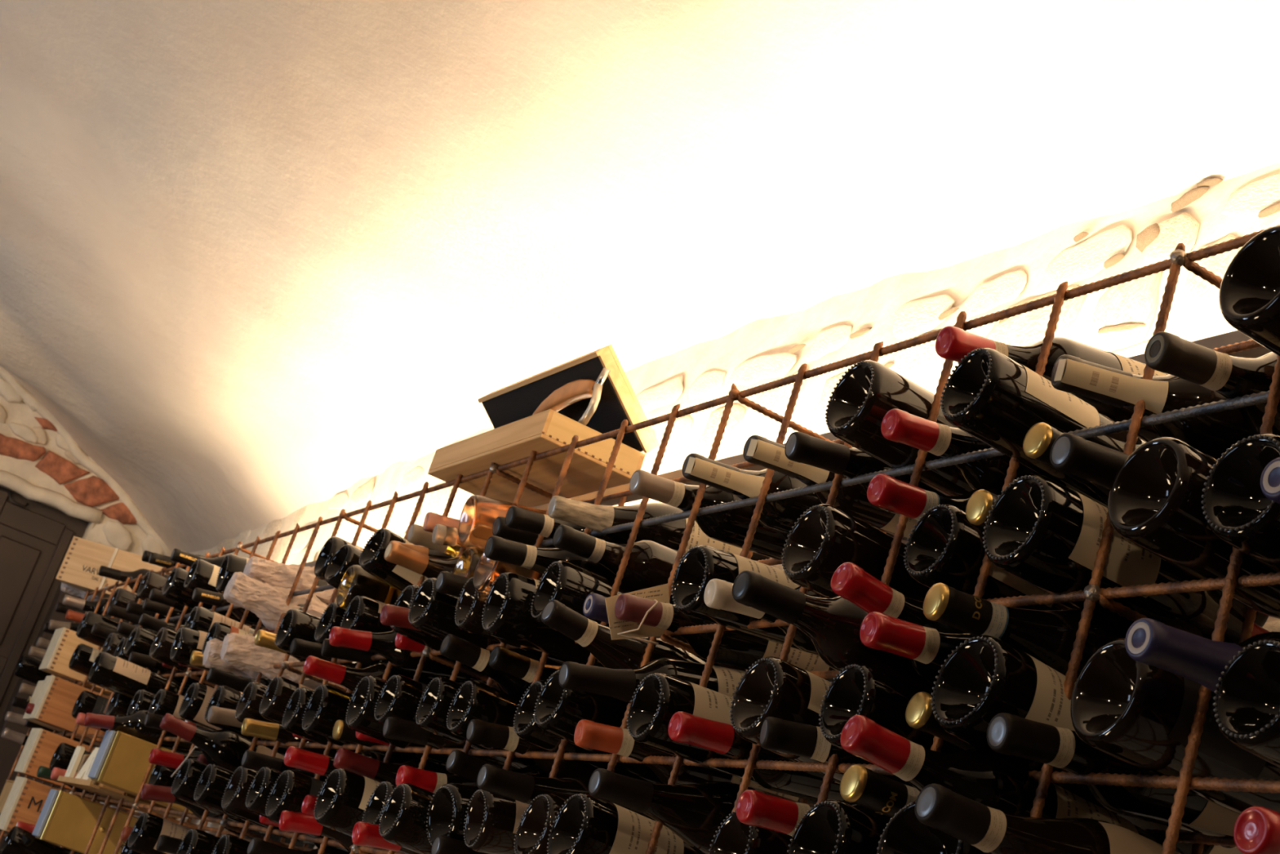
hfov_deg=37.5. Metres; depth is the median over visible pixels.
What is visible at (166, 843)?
wine bottle
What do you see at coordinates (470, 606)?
wine bottle
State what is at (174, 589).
wine bottle
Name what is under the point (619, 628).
paper tag
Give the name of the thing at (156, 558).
wine bottle
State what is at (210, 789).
wine bottle
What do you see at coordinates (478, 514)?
wine bottle
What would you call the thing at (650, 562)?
wine bottle
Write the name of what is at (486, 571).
wine bottle
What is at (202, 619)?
wine bottle
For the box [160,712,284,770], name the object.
wine bottle
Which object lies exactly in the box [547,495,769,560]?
wine bottle
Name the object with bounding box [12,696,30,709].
wine bottle
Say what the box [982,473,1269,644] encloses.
wine bottle
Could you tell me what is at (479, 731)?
wine bottle
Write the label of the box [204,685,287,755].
wine bottle
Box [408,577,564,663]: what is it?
wine bottle
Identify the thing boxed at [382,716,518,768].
wine bottle
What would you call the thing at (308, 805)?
wine bottle
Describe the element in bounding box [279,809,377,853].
wine bottle
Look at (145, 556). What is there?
wine bottle
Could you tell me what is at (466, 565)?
wine bottle
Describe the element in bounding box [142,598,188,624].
wine bottle
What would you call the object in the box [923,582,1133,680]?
wine bottle
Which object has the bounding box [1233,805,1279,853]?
wine bottle
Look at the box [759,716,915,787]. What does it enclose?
wine bottle
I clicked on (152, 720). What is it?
wine bottle
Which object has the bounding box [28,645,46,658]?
wine bottle
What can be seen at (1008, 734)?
wine bottle
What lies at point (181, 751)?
wine bottle
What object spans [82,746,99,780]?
book
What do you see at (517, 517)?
wine bottle
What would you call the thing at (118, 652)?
wine bottle
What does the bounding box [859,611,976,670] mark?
wine bottle
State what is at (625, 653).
wine bottle
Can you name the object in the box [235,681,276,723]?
wine bottle
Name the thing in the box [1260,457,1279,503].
wine bottle
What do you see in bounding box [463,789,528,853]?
wine bottle
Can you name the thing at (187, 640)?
wine bottle
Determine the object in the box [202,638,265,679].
wine bottle
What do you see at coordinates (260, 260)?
ceiling
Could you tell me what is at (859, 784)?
wine bottle
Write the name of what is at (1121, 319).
wall
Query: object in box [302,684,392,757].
wine bottle
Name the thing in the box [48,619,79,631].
wine bottle
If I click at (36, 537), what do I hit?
door
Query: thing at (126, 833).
wine bottle
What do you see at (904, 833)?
wine bottle
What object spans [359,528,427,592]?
wine bottle
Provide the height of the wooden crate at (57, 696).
0.122 m
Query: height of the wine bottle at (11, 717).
0.091 m
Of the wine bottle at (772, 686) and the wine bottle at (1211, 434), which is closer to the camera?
the wine bottle at (1211, 434)
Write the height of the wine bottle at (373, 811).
0.080 m
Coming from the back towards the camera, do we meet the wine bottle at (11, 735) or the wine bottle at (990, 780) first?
the wine bottle at (11, 735)
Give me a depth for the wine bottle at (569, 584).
2.29 m
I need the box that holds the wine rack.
[0,224,1279,853]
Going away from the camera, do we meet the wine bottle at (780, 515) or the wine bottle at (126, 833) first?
the wine bottle at (780, 515)
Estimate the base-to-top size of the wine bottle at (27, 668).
0.080 m
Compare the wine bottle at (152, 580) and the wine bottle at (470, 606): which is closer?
the wine bottle at (470, 606)
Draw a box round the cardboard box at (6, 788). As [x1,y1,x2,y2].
[0,779,13,813]
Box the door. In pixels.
[0,486,88,720]
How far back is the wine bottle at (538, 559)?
2.37 m
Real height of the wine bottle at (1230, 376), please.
0.093 m
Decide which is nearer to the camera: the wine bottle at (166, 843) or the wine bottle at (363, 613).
the wine bottle at (363, 613)
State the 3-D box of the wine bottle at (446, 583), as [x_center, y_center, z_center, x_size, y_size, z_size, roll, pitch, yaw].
[-0.138,0.245,2.616,0.304,0.096,0.075,26,-19,-22]
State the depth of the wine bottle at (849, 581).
1.60 m
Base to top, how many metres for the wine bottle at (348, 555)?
0.095 m
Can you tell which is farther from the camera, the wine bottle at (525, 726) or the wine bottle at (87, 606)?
the wine bottle at (87, 606)
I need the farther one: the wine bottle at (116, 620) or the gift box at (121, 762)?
the wine bottle at (116, 620)
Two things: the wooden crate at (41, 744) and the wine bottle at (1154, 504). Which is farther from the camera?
the wooden crate at (41, 744)
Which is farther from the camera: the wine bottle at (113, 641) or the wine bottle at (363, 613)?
the wine bottle at (113, 641)
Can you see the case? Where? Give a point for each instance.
(516, 433)
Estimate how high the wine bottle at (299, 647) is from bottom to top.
0.104 m
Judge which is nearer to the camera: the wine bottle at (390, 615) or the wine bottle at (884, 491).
the wine bottle at (884, 491)
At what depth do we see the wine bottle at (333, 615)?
3.12 m
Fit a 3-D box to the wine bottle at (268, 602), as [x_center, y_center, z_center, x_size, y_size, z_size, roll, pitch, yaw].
[-0.660,0.376,3.685,0.321,0.107,0.100,27,-19,-24]
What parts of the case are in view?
panel, board, lid, panel, panel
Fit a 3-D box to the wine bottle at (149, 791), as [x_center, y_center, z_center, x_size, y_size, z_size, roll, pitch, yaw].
[-0.787,0.701,3.577,0.304,0.110,0.076,25,-18,-20]
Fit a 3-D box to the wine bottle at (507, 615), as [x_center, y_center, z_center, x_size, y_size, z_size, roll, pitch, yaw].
[-0.050,0.272,2.401,0.305,0.092,0.085,24,-18,-18]
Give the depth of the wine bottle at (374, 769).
2.70 m
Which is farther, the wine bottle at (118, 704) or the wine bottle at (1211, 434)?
the wine bottle at (118, 704)
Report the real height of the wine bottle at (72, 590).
0.107 m
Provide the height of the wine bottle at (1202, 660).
0.092 m
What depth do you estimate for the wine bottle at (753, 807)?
1.62 m
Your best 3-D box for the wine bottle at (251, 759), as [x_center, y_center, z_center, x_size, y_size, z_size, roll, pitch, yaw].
[-0.509,0.582,3.116,0.304,0.088,0.076,25,-18,-20]
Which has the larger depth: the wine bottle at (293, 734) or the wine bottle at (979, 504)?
the wine bottle at (293, 734)
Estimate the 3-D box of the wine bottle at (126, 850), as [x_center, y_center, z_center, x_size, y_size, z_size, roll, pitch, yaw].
[-0.864,0.877,3.680,0.305,0.080,0.076,26,-18,-21]
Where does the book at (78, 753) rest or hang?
on the tray
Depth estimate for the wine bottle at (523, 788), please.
2.15 m
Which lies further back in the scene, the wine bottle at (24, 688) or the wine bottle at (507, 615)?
the wine bottle at (24, 688)
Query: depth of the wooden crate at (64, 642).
5.29 m
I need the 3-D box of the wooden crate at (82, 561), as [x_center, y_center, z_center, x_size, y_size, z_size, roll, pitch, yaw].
[-1.599,0.465,5.833,0.360,0.142,0.124,14,-18,15]
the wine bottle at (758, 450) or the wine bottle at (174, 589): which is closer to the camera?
the wine bottle at (758, 450)
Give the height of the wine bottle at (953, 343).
0.101 m
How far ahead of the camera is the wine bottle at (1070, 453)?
1.44 m
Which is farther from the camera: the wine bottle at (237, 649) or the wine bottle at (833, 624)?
the wine bottle at (237, 649)
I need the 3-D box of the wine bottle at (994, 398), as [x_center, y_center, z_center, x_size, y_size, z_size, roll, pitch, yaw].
[0.408,0.025,1.684,0.305,0.083,0.076,25,-18,-19]
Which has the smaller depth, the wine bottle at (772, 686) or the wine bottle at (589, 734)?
the wine bottle at (772, 686)
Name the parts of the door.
rail, panel, rail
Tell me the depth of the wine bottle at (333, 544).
3.43 m
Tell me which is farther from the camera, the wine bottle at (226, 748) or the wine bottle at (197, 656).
the wine bottle at (197, 656)
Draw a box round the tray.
[57,754,181,817]
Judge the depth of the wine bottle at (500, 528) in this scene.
2.60 m
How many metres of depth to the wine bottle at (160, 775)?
3.65 m
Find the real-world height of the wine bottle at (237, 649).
0.121 m
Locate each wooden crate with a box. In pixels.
[0,776,59,831]
[13,728,137,812]
[22,680,100,746]
[28,675,110,743]
[39,626,111,695]
[55,536,171,598]
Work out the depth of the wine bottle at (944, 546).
1.64 m
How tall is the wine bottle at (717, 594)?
0.103 m
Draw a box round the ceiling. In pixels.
[0,0,1279,552]
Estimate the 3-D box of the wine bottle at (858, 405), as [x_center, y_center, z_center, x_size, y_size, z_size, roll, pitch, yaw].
[0.327,0.032,1.873,0.305,0.087,0.083,26,-19,-22]
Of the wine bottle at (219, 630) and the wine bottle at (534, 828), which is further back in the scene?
the wine bottle at (219, 630)
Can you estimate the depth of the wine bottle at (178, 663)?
4.09 m
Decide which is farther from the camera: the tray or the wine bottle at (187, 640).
the tray
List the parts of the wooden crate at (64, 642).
board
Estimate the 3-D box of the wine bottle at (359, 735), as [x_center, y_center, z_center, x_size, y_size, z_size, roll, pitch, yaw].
[-0.280,0.480,2.848,0.304,0.098,0.075,26,-19,-22]
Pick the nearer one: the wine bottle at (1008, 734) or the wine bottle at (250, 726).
the wine bottle at (1008, 734)
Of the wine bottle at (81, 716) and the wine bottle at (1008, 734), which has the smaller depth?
the wine bottle at (1008, 734)
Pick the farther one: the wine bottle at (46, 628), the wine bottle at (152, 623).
the wine bottle at (46, 628)
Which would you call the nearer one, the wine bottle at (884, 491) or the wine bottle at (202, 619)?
the wine bottle at (884, 491)
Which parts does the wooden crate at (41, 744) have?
board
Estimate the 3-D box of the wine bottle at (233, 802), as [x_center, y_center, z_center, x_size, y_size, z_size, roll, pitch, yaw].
[-0.554,0.662,3.195,0.305,0.087,0.084,26,-18,-21]
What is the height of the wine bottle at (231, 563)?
0.097 m
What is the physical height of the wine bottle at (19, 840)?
0.094 m
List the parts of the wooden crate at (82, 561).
board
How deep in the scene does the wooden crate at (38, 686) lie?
5.26 m
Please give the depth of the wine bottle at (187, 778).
3.41 m
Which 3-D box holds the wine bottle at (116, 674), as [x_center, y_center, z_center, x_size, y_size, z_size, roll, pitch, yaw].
[-1.102,0.601,4.299,0.303,0.080,0.076,25,-18,-20]
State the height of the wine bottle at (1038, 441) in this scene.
0.085 m
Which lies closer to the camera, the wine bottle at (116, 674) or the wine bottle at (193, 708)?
the wine bottle at (193, 708)
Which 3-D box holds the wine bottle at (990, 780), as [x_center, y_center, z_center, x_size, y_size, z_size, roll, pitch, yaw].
[0.284,0.304,1.475,0.304,0.087,0.077,25,-18,-19]
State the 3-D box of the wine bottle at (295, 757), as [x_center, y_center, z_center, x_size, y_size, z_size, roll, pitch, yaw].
[-0.385,0.525,2.827,0.304,0.090,0.076,26,-19,-22]
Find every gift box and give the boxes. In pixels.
[31,788,138,853]
[87,729,219,824]
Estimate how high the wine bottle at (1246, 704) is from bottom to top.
0.080 m
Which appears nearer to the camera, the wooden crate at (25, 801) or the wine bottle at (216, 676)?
the wine bottle at (216, 676)
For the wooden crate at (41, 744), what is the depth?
4.92 m
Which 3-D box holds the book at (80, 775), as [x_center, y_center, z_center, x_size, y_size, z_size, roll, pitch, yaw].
[-1.260,0.773,4.309,0.028,0.082,0.062,26,-19,-21]
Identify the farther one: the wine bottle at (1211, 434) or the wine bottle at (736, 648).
the wine bottle at (736, 648)
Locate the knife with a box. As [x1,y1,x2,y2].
[532,366,610,425]
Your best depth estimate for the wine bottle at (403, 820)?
2.32 m
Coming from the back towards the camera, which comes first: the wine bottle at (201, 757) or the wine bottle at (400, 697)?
the wine bottle at (201, 757)
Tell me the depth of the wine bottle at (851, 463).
1.89 m
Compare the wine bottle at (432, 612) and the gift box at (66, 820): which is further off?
the gift box at (66, 820)
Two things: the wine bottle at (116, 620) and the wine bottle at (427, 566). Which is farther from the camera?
the wine bottle at (116, 620)
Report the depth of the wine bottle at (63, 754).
4.64 m
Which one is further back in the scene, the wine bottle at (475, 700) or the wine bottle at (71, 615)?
the wine bottle at (71, 615)
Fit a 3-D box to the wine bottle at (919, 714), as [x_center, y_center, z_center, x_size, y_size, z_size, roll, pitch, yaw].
[0.351,0.289,1.585,0.302,0.075,0.076,25,-18,-20]
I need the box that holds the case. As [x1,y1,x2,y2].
[427,344,659,506]
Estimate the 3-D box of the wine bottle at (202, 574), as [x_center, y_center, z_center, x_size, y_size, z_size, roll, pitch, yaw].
[-0.875,0.389,4.258,0.305,0.080,0.077,26,-18,-21]
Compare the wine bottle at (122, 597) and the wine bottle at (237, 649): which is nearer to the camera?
the wine bottle at (237, 649)
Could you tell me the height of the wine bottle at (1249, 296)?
0.087 m
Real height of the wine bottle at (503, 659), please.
0.077 m
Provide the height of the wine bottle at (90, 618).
0.082 m
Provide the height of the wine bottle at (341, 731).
0.104 m
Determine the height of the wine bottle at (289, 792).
0.087 m
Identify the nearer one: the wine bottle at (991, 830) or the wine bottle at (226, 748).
the wine bottle at (991, 830)
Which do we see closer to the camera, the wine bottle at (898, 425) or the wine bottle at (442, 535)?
the wine bottle at (898, 425)
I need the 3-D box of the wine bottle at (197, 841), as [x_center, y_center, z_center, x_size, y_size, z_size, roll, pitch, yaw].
[-0.658,0.785,3.292,0.305,0.080,0.075,26,-19,-21]
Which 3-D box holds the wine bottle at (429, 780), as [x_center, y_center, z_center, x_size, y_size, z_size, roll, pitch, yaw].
[-0.172,0.481,2.477,0.304,0.098,0.076,26,-19,-21]
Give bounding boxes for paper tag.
[604,583,669,644]
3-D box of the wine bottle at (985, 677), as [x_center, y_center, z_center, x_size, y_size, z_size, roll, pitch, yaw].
[0.372,0.261,1.513,0.306,0.092,0.084,26,-19,-22]
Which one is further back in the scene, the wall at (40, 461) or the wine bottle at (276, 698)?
the wall at (40, 461)
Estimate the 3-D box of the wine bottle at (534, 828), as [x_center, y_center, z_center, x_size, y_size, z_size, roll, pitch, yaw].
[0.005,0.505,2.145,0.305,0.087,0.083,26,-18,-21]
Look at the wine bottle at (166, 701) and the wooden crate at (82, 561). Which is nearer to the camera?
the wine bottle at (166, 701)
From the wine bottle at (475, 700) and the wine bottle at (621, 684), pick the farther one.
the wine bottle at (475, 700)
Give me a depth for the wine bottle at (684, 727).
1.86 m
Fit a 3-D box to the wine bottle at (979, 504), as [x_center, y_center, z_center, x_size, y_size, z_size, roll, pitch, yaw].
[0.416,0.108,1.643,0.305,0.092,0.077,25,-18,-20]
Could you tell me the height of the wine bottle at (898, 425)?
0.098 m
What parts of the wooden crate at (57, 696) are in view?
board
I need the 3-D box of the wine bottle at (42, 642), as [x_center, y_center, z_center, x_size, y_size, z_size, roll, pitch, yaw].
[-1.665,0.690,5.677,0.303,0.083,0.075,26,-19,-22]
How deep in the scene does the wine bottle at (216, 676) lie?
3.60 m
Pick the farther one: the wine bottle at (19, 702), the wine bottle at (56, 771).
the wine bottle at (19, 702)
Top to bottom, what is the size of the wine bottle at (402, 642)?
0.101 m
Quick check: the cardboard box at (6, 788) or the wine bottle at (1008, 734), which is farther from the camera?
the cardboard box at (6, 788)
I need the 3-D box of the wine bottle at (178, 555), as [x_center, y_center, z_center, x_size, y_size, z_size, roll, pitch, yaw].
[-0.923,0.336,4.312,0.304,0.085,0.077,25,-18,-21]
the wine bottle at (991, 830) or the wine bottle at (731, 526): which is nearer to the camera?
the wine bottle at (991, 830)
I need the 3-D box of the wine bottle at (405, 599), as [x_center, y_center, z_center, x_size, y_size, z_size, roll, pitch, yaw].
[-0.225,0.326,2.814,0.305,0.082,0.075,26,-19,-22]
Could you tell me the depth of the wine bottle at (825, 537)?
1.81 m
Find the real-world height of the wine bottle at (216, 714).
0.106 m
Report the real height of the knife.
0.100 m
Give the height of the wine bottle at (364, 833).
0.104 m
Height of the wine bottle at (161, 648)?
0.080 m
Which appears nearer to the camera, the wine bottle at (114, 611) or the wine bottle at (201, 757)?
the wine bottle at (201, 757)
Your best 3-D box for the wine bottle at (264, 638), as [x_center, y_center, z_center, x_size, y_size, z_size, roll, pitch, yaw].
[-0.556,0.420,3.452,0.304,0.092,0.077,25,-18,-21]
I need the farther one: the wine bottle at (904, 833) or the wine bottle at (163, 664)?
the wine bottle at (163, 664)
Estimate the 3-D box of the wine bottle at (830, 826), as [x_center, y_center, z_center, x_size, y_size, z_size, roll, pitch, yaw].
[0.269,0.408,1.615,0.305,0.088,0.084,25,-18,-20]
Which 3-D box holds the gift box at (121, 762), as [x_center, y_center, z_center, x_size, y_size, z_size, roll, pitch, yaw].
[-1.036,0.767,4.126,0.306,0.112,0.098,26,-19,-21]
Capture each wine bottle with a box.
[0,825,74,853]
[1,727,28,745]
[4,711,32,728]
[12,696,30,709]
[13,653,107,695]
[16,821,83,853]
[18,682,35,696]
[25,702,70,733]
[25,720,99,747]
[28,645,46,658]
[35,636,50,649]
[36,765,141,811]
[43,622,54,634]
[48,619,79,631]
[48,742,91,771]
[50,767,130,806]
[55,602,85,613]
[60,582,100,600]
[62,594,108,614]
[65,608,117,622]
[68,643,101,675]
[71,689,109,719]
[75,611,119,647]
[75,712,117,732]
[84,709,201,751]
[88,651,186,699]
[91,622,128,639]
[97,565,168,593]
[97,613,133,625]
[101,632,124,655]
[106,587,143,624]
[106,604,149,629]
[106,692,132,715]
[113,636,189,688]
[116,621,158,636]
[116,713,202,755]
[120,826,221,841]
[120,835,140,853]
[123,626,157,657]
[126,600,177,623]
[126,688,156,715]
[127,812,191,853]
[128,651,199,687]
[137,571,168,600]
[137,613,185,632]
[141,550,168,568]
[141,783,230,820]
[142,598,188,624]
[144,712,185,731]
[147,688,184,718]
[148,551,204,570]
[148,588,269,631]
[148,747,203,768]
[148,764,179,786]
[149,626,207,679]
[156,834,183,853]
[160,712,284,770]
[162,567,275,631]
[162,662,214,688]
[169,626,210,671]
[169,786,315,848]
[170,547,226,567]
[171,758,265,833]
[177,662,204,670]
[177,828,220,853]
[178,682,221,730]
[183,559,220,592]
[183,605,254,633]
[190,650,241,676]
[191,587,266,628]
[193,763,291,839]
[195,724,210,730]
[196,754,208,764]
[201,621,253,653]
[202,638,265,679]
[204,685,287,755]
[206,666,272,692]
[207,706,288,748]
[211,833,249,853]
[215,554,248,593]
[220,632,347,689]
[221,765,314,844]
[222,572,328,630]
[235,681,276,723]
[240,717,337,756]
[241,749,327,782]
[243,555,336,604]
[245,766,282,817]
[246,837,350,853]
[253,629,306,661]
[258,675,314,724]
[259,814,349,852]
[265,768,348,851]
[275,608,319,658]
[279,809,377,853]
[281,687,355,751]
[284,746,404,776]
[289,638,368,667]
[292,733,311,740]
[301,794,318,813]
[302,655,433,691]
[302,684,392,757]
[313,768,404,853]
[314,536,364,582]
[314,602,369,666]
[321,638,500,690]
[324,543,362,589]
[328,626,486,684]
[332,719,413,760]
[333,747,454,782]
[336,564,400,609]
[340,595,449,679]
[345,675,447,763]
[351,821,419,853]
[355,731,445,766]
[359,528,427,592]
[362,780,396,824]
[373,674,428,725]
[378,782,435,853]
[380,604,443,640]
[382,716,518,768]
[383,541,460,578]
[389,540,453,559]
[390,584,442,651]
[395,633,488,683]
[395,764,477,792]
[407,524,460,557]
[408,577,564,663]
[415,676,527,768]
[422,511,459,532]
[426,782,479,844]
[431,524,468,548]
[431,835,485,853]
[435,571,469,597]
[440,634,559,699]
[445,749,549,782]
[446,680,537,765]
[453,546,484,577]
[454,577,569,662]
[457,494,546,550]
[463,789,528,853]
[466,719,594,777]
[473,550,542,596]
[476,764,655,821]
[481,571,604,666]
[484,535,615,582]
[488,645,562,683]
[492,515,555,547]
[505,506,617,543]
[513,680,658,783]
[513,792,567,853]
[530,560,633,632]
[533,669,664,783]
[541,600,714,669]
[546,791,700,853]
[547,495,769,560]
[552,524,684,603]
[558,657,746,703]
[573,719,816,803]
[582,592,748,670]
[588,768,802,853]
[614,593,835,681]
[626,672,759,784]
[629,469,788,559]
[667,711,844,802]
[671,545,819,656]
[682,453,903,539]
[703,578,821,654]
[708,809,793,853]
[729,656,844,782]
[732,569,934,693]
[736,789,891,835]
[742,435,917,539]
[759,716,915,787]
[781,503,929,601]
[784,431,942,519]
[786,799,888,853]
[818,662,964,753]
[825,360,973,496]
[831,562,962,684]
[840,714,1164,844]
[840,764,919,817]
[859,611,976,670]
[866,473,1001,520]
[876,800,987,853]
[880,408,1038,491]
[903,503,1079,609]
[905,691,1214,853]
[914,783,1181,853]
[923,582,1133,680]
[930,635,1234,848]
[935,325,1168,440]
[940,347,1148,507]
[965,488,1269,626]
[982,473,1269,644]
[986,712,1239,838]
[1022,422,1110,504]
[1049,433,1217,488]
[1050,354,1255,457]
[1070,637,1279,813]
[1107,436,1279,618]
[1124,617,1279,692]
[1144,331,1279,435]
[1200,433,1279,572]
[1213,638,1279,768]
[1218,225,1279,356]
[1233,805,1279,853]
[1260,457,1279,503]
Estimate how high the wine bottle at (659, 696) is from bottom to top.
0.083 m
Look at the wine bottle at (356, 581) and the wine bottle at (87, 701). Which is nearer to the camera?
the wine bottle at (356, 581)
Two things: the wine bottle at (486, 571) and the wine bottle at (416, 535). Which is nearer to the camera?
the wine bottle at (486, 571)
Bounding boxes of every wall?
[0,365,172,790]
[90,161,1279,853]
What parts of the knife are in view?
handle, blade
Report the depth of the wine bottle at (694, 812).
1.90 m
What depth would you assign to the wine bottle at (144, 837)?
3.55 m
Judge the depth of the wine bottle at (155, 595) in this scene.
4.46 m
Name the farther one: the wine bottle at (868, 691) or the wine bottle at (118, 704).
the wine bottle at (118, 704)
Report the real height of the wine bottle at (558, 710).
0.082 m
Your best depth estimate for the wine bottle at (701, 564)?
1.97 m
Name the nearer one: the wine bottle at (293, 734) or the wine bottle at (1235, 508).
the wine bottle at (1235, 508)
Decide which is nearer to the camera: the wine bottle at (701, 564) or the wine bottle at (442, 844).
the wine bottle at (701, 564)
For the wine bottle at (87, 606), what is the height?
0.091 m
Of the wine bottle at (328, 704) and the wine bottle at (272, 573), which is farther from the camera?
the wine bottle at (272, 573)
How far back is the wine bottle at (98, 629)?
4.82 m
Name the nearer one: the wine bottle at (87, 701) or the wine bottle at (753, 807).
the wine bottle at (753, 807)
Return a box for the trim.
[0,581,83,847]
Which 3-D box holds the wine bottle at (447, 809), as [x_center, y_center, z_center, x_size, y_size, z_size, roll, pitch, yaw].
[-0.119,0.511,2.342,0.306,0.117,0.083,27,-19,-26]
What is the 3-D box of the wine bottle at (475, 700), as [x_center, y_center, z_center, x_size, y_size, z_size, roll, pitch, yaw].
[-0.107,0.421,2.486,0.304,0.078,0.076,26,-18,-21]
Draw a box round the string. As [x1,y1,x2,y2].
[170,746,197,777]
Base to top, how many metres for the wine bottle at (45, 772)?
0.092 m
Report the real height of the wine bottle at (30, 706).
0.092 m
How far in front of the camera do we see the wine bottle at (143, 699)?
4.17 m
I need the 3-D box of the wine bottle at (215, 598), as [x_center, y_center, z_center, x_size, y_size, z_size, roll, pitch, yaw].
[-0.839,0.398,4.187,0.304,0.100,0.077,25,-18,-20]
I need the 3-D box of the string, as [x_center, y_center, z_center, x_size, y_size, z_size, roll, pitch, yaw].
[-0.807,0.606,3.463,0.128,0.096,0.017,5,-22,37]
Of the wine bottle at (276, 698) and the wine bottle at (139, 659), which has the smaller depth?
the wine bottle at (276, 698)
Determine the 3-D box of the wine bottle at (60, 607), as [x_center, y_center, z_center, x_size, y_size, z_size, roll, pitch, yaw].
[-1.623,0.583,5.739,0.304,0.092,0.078,25,-18,-20]
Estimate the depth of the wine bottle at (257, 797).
2.99 m
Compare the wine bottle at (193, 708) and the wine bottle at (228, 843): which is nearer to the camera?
the wine bottle at (228, 843)
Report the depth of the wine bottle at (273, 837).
3.65 m
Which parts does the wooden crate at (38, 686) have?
board, panel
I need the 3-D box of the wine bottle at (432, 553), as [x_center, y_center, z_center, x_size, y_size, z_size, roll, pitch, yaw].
[-0.248,0.212,2.998,0.304,0.110,0.076,24,-18,-17]
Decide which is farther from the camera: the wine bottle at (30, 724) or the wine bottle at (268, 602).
the wine bottle at (30, 724)

